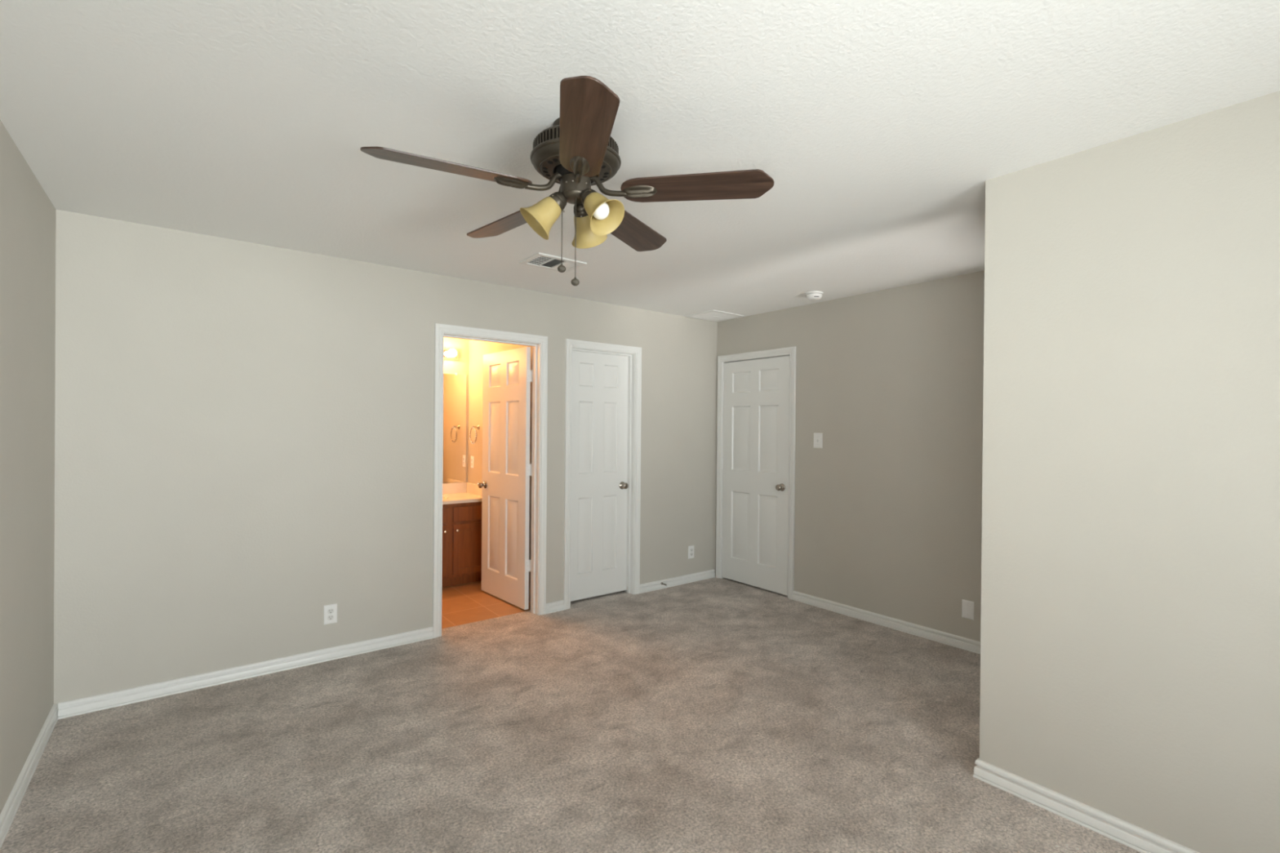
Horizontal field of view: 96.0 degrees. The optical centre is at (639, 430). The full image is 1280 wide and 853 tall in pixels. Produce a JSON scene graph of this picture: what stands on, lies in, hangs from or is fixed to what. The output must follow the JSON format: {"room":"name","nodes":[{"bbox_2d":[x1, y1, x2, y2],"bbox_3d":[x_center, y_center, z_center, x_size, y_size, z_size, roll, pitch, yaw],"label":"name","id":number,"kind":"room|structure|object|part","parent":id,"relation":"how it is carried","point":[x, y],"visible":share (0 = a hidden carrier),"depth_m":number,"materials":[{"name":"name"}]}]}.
{"room":"empty bedroom","nodes":[
{"label":"empty bedroom","id":0,"kind":"room"},
{"bbox_2d":[0,120,55,813],"bbox_3d":[-0.969,0.190,0.321,0.120,2.440,6.096,0,0,-38],"label":"wall","id":1,"kind":"structure","parent":0,"point":[27,214],"depth_m":2.25,"materials":[{"name":"paint"}]},
{"bbox_2d":[0,703,57,848],"bbox_3d":[-0.924,1.373,0.367,0.017,0.074,6.096,0,0,-38],"label":"baseboard","id":2,"kind":"structure","parent":1,"relation":"attached to","point":[7,815],"depth_m":2.24,"materials":[{"name":"white paint"}]},
{"bbox_2d":[53,209,717,710],"bbox_3d":[-1.071,0.174,4.185,4.723,2.440,0.116,0,0,-38],"label":"wall","id":3,"kind":"structure","parent":0,"point":[244,431],"depth_m":3.29,"materials":[{"name":"paint"}]},
{"bbox_2d":[57,626,433,719],"bbox_3d":[-2.090,1.352,3.315,1.782,0.074,0.017,0,0,-38],"label":"baseboard","id":4,"kind":"structure","parent":3,"relation":"attached to","point":[139,694],"depth_m":3.18,"materials":[{"name":"white paint"}]},
{"bbox_2d":[323,603,337,625],"bbox_3d":[-1.872,1.114,3.489,0.073,0.116,0.008,0,0,-38],"label":"wall outlet","id":5,"kind":"object","parent":3,"relation":"attached to","point":[330,611],"visible":1,"depth_m":3.49,"materials":[{"name":"white plastic"}]},
{"bbox_2d":[327,608,333,613],"bbox_3d":[-1.871,1.095,3.487,0.034,0.028,0.002,0,0,-38],"label":"receptacle","id":6,"kind":"object","parent":5,"relation":"attached to","point":[329,611],"depth_m":3.49,"materials":[{"name":"plastic"}]},
{"bbox_2d":[327,615,333,620],"bbox_3d":[-1.871,1.134,3.487,0.034,0.028,0.002,0,0,-38],"label":"receptacle","id":7,"kind":"object","parent":5,"relation":"attached to","point":[329,617],"depth_m":3.49,"materials":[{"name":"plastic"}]},
{"bbox_2d":[432,323,547,638],"bbox_3d":[-1.081,0.340,4.168,0.849,2.109,0.133,0,0,-38],"label":"door frame","id":8,"kind":"structure","parent":3,"relation":"attached to","point":[539,344],"depth_m":4.35,"materials":[{"name":"white paint"}]},
{"bbox_2d":[477,346,533,609],"bbox_3d":[-1.088,0.367,4.685,0.162,2.022,0.763,0,0,-42],"label":"door","id":9,"kind":"structure","parent":3,"relation":"in","point":[508,375],"depth_m":4.65,"materials":[{"name":"white paint"}]},
{"bbox_3d":[-1.339,0.464,4.890,0.064,0.066,0.066,0,0,-42],"label":"knob","id":10,"kind":"part","parent":9,"relation":"part of","materials":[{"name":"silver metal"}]},
{"bbox_2d":[546,600,564,613],"bbox_3d":[-0.655,1.360,4.438,0.163,0.074,0.017,0,0,-38],"label":"baseboard","id":11,"kind":"structure","parent":3,"relation":"attached to","point":[558,606],"depth_m":4.43,"materials":[{"name":"white paint"}]},
{"bbox_2d":[570,350,628,601],"bbox_3d":[-0.336,0.366,4.773,0.614,2.022,0.098,0,0,-38],"label":"door","id":12,"kind":"structure","parent":3,"relation":"in","point":[599,420],"depth_m":4.79,"materials":[{"name":"white paint"}]},
{"bbox_3d":[-0.134,0.473,4.911,0.066,0.066,0.064,0,0,-38],"label":"knob","id":13,"kind":"part","parent":12,"relation":"part of","materials":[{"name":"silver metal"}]},
{"bbox_2d":[563,338,641,609],"bbox_3d":[-0.326,0.344,4.760,0.744,2.109,0.133,0,0,-38],"label":"door frame","id":14,"kind":"structure","parent":3,"relation":"attached to","point":[634,353],"depth_m":4.91,"materials":[{"name":"white paint"}]},
{"bbox_2d":[640,568,715,593],"bbox_3d":[0.353,1.366,5.228,0.911,0.074,0.017,0,0,-38],"label":"baseboard","id":15,"kind":"structure","parent":3,"relation":"attached to","point":[655,585],"depth_m":5.21,"materials":[{"name":"white paint"}]},
{"bbox_2d":[688,545,693,559],"bbox_3d":[0.475,1.127,5.326,0.073,0.116,0.008,0,0,-38],"label":"wall outlet","id":16,"kind":"object","parent":3,"relation":"attached to","point":[691,548],"visible":1,"depth_m":5.32,"materials":[{"name":"white plastic"}]},
{"bbox_2d":[442,337,469,484],"bbox_3d":[-2.292,0.160,5.301,1.628,2.440,0.100,0,0,-38],"label":"wall","id":17,"kind":"structure","parent":0,"point":[460,366],"depth_m":5.65,"materials":[{"name":"paint"}]},
{"bbox_2d":[443,348,457,359],"bbox_3d":[-2.085,-0.736,5.298,0.862,0.104,0.144,0,0,-38],"label":"vanity light","id":18,"kind":"object","parent":17,"relation":"attached to","point":[451,354],"visible":0.16,"depth_m":5.51,"materials":[{"name":"white glass"}]},
{"bbox_3d":[-1.788,-0.735,5.493,0.080,0.080,0.084,0,0,-38],"label":"globe bulb","id":19,"kind":"part","parent":18,"relation":"part of","materials":[{"name":"white glass"}]},
{"bbox_2d":[442,373,466,483],"bbox_3d":[-2.180,-0.025,5.317,1.182,1.068,0.010,0,0,-38],"label":"wall mirror","id":20,"kind":"object","parent":17,"relation":"attached to","point":[454,384],"visible":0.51,"depth_m":5.61,"materials":[{"name":"silver mirror"}]},
{"bbox_2d":[442,482,466,493],"bbox_3d":[-2.189,0.563,5.309,1.213,0.096,0.020,0,0,-38],"label":"backsplash","id":21,"kind":"structure","parent":17,"relation":"attached to","point":[449,488],"depth_m":5.60,"materials":[{"name":"stone"}]},
{"bbox_2d":[467,339,532,602],"bbox_3d":[-1.198,0.170,5.127,0.080,2.440,1.523,0,0,-38],"label":"wall","id":22,"kind":"structure","parent":0,"point":[477,348],"depth_m":5.51,"materials":[{"name":"paint"}]},
{"bbox_2d":[471,456,474,468],"bbox_3d":[-1.635,0.311,5.613,0.008,0.116,0.073,0,0,-38],"label":"wall outlet","id":23,"kind":"object","parent":22,"relation":"attached to","point":[472,457],"visible":1,"depth_m":5.59,"materials":[{"name":"white plastic"}]},
{"bbox_2d":[469,424,479,444],"bbox_3d":[-1.562,0.038,5.477,0.062,0.183,0.162,0,0,-38],"label":"towel ring","id":24,"kind":"object","parent":22,"relation":"attached to","point":[477,427],"visible":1,"depth_m":5.48,"materials":[{"name":"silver metal"}]},
{"bbox_2d":[0,577,1141,852],"bbox_3d":[0.775,1.445,2.695,5.803,0.060,7.905,0,0,-38],"label":"floor","id":25,"kind":"structure","parent":0,"point":[712,715],"depth_m":2.54,"materials":[{"name":"beige carpet"}]},
{"bbox_2d":[441,502,481,587],"bbox_3d":[-2.009,1.012,5.096,1.227,0.742,0.583,0,0,-38],"label":"vanity cabinet","id":26,"kind":"object","parent":25,"relation":"on","point":[462,522],"visible":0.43,"depth_m":5.12,"materials":[{"name":"brown wood"}]},
{"bbox_3d":[-1.806,0.741,4.933,0.322,0.131,0.018,0,0,-38],"label":"drawer","id":27,"kind":"part","parent":26,"relation":"part of","materials":[{"name":"brown wood"}]},
{"bbox_3d":[-1.808,1.050,4.934,0.322,0.444,0.018,0,0,-38],"label":"cabinet door","id":28,"kind":"part","parent":26,"relation":"part of","materials":[{"name":"brown wood"}]},
{"bbox_2d":[442,482,482,504],"bbox_3d":[-2.016,0.628,5.104,1.233,0.223,0.557,0,0,-38],"label":"countertop","id":29,"kind":"structure","parent":26,"relation":"on","point":[464,492],"depth_m":5.49,"materials":[{"name":"stone"}]},
{"bbox_3d":[-1.517,1.052,5.162,0.322,0.444,0.018,0,0,-38],"label":"cabinet door","id":30,"kind":"part","parent":26,"relation":"part of","materials":[{"name":"brown wood"}]},
{"bbox_3d":[-1.514,0.743,5.161,0.322,0.131,0.018,0,0,-38],"label":"drawer","id":31,"kind":"part","parent":26,"relation":"part of","materials":[{"name":"brown wood"}]},
{"bbox_2d":[0,0,1279,321],"bbox_3d":[0.774,-1.065,2.713,5.803,0.080,7.975,0,0,-38],"label":"ceiling","id":32,"kind":"structure","parent":0,"point":[879,128],"depth_m":1.86,"materials":[{"name":"white paint"}]},
{"bbox_2d":[518,252,586,272],"bbox_3d":[-0.539,-1.034,3.568,0.336,0.010,0.264,0,0,-38],"label":"ceiling vent","id":33,"kind":"object","parent":32,"relation":"in","point":[543,260],"visible":0.93,"depth_m":3.55,"materials":[{"name":"white metal"}]},
{"bbox_2d":[360,75,773,285],"bbox_3d":[-0.260,-0.758,1.972,1.248,0.545,1.238,0,0,-38],"label":"ceiling fan","id":34,"kind":"object","parent":32,"relation":"hanging from","point":[579,153],"visible":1,"depth_m":1.88,"materials":[{"name":"brown wood"}]},
{"bbox_3d":[-0.580,-0.807,1.771,0.501,0.006,0.145,0,13,-28],"label":"blade","id":35,"kind":"part","parent":34,"relation":"part of","materials":[{"name":"brown wood"}]},
{"bbox_3d":[-0.510,-0.808,2.246,0.501,0.006,0.145,1,13,44],"label":"blade","id":36,"kind":"part","parent":34,"relation":"part of","materials":[{"name":"brown wood"}]},
{"bbox_3d":[-0.320,-0.730,1.943,0.132,0.105,0.132,41,-7,20],"label":"lamp shade","id":37,"kind":"part","parent":34,"relation":"part of","materials":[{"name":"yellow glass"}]},
{"bbox_3d":[-0.318,-0.827,1.908,0.128,0.078,0.018,0,0,-28],"label":"bracket arm","id":38,"kind":"part","parent":34,"relation":"part of","materials":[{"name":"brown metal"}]},
{"bbox_2d":[548,191,567,212],"bbox_3d":[-0.282,-0.772,1.953,0.065,0.066,0.070,0,0,-38],"label":"socket","id":39,"kind":"object","parent":34,"relation":"attached to","point":[557,201],"depth_m":1.92,"materials":[{"name":"brown metal"}]},
{"bbox_3d":[-0.265,-0.684,1.956,0.003,0.249,0.003,0,0,-38],"label":"pull chain","id":40,"kind":"part","parent":34,"relation":"part of","materials":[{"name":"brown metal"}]},
{"bbox_3d":[-0.216,-0.646,1.931,0.003,0.276,0.003,0,0,-38],"label":"pull chain","id":41,"kind":"part","parent":34,"relation":"part of","materials":[{"name":"brown metal"}]},
{"bbox_3d":[-0.199,-0.825,1.850,0.018,0.078,0.128,0,0,-10],"label":"bracket arm","id":42,"kind":"part","parent":34,"relation":"part of","materials":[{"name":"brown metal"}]},
{"bbox_2d":[573,204,587,217],"bbox_3d":[-0.203,-0.773,2.020,0.062,0.063,0.063,1,0,15],"label":"socket","id":43,"kind":"object","parent":34,"relation":"attached to","point":[580,212],"depth_m":2.00,"materials":[{"name":"brown metal"}]},
{"bbox_2d":[580,188,597,208],"bbox_3d":[-0.162,-0.771,1.924,0.070,0.065,0.065,0,0,-38],"label":"socket","id":44,"kind":"object","parent":34,"relation":"attached to","point":[586,194],"depth_m":1.89,"materials":[{"name":"brown metal"}]},
{"bbox_3d":[-0.192,-0.729,2.060,0.132,0.105,0.132,-25,43,-12],"label":"lamp shade","id":45,"kind":"part","parent":34,"relation":"part of","materials":[{"name":"yellow glass"}]},
{"bbox_3d":[-0.150,-0.802,1.558,0.145,0.006,0.501,13,-2,-9],"label":"blade","id":46,"kind":"part","parent":34,"relation":"part of","materials":[{"name":"brown wood"}]},
{"bbox_3d":[-0.137,-0.733,1.899,0.060,0.087,0.060,-42,-25,12],"label":"bulb","id":47,"kind":"part","parent":34,"relation":"part of","materials":[{"name":"white glass"}]},
{"bbox_3d":[-0.134,-0.728,1.897,0.132,0.105,0.132,-42,-25,12],"label":"lamp shade","id":48,"kind":"part","parent":34,"relation":"part of","materials":[{"name":"yellow glass"}]},
{"bbox_3d":[-0.107,-0.825,1.944,0.128,0.078,0.018,1,0,8],"label":"bracket arm","id":49,"kind":"part","parent":34,"relation":"part of","materials":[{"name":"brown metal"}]},
{"bbox_3d":[-0.037,-0.804,2.326,0.145,0.006,0.501,-13,-6,26],"label":"blade","id":50,"kind":"part","parent":34,"relation":"part of","materials":[{"name":"brown wood"}]},
{"bbox_3d":[0.186,-0.801,1.901,0.501,0.006,0.145,1,-12,8],"label":"blade","id":51,"kind":"part","parent":34,"relation":"part of","materials":[{"name":"brown wood"}]},
{"bbox_2d":[684,309,744,321],"bbox_3d":[0.675,-1.030,5.204,0.400,0.009,0.356,0,0,-38],"label":"ceiling vent","id":52,"kind":"object","parent":32,"relation":"in","point":[713,315],"visible":1,"depth_m":5.18,"materials":[{"name":"white metal"}]},
{"bbox_2d":[805,291,822,300],"bbox_3d":[1.303,-1.000,4.312,0.127,0.053,0.127,0,0,-38],"label":"smoke detector","id":53,"kind":"object","parent":32,"relation":"attached to","point":[811,295],"visible":1,"depth_m":4.27,"materials":[{"name":"white plastic"}]},
{"bbox_2d":[715,270,984,641],"bbox_3d":[2.654,0.209,3.157,0.116,2.440,6.096,0,0,-38],"label":"wall","id":54,"kind":"structure","parent":0,"point":[888,512],"depth_m":4.15,"materials":[{"name":"paint"}]},
{"bbox_2d":[720,355,790,595],"bbox_3d":[1.004,0.381,5.149,0.098,2.022,0.768,0,0,-38],"label":"door","id":55,"kind":"structure","parent":54,"relation":"in","point":[755,461],"depth_m":5.13,"materials":[{"name":"white paint"}]},
{"bbox_3d":[1.185,0.486,4.888,0.064,0.066,0.066,0,0,-38],"label":"knob","id":56,"kind":"part","parent":55,"relation":"part of","materials":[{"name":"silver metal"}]},
{"bbox_2d":[715,346,795,599],"bbox_3d":[1.056,0.354,5.184,0.133,2.109,0.890,0,0,-38],"label":"door frame","id":57,"kind":"structure","parent":54,"relation":"attached to","point":[788,351],"depth_m":4.98,"materials":[{"name":"white paint"}]},
{"bbox_2d":[813,432,822,448],"bbox_3d":[1.422,0.083,4.622,0.021,0.120,0.082,0,0,-38],"label":"light switch","id":58,"kind":"object","parent":54,"relation":"attached to","point":[818,437],"visible":1,"depth_m":4.62,"materials":[{"name":"white plastic"}]},
{"bbox_2d":[792,591,980,654],"bbox_3d":[2.057,1.385,3.804,0.017,0.074,2.533,0,0,-38],"label":"baseboard","id":59,"kind":"structure","parent":54,"relation":"attached to","point":[949,639],"depth_m":4.12,"materials":[{"name":"white paint"}]},
{"bbox_2d":[961,599,973,620],"bbox_3d":[2.122,1.163,3.732,0.006,0.116,0.073,0,0,-38],"label":"blank wall plate","id":60,"kind":"object","parent":54,"relation":"attached to","point":[967,606],"visible":1,"depth_m":3.73,"materials":[{"name":"white plastic"}]},
{"bbox_2d":[979,90,1279,852],"bbox_3d":[2.430,0.215,1.137,0.120,2.440,3.191,0,0,-38],"label":"wall partition","id":61,"kind":"structure","parent":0,"point":[1130,630],"depth_m":1.96,"materials":[{"name":"paint"}]},
{"bbox_2d":[973,757,1199,852],"bbox_3d":[2.415,1.398,1.148,0.154,0.074,3.208,0,0,-38],"label":"baseboard","id":62,"kind":"structure","parent":61,"relation":"attached to","point":[1143,841],"depth_m":2.09,"materials":[{"name":"white paint"}]}
]}

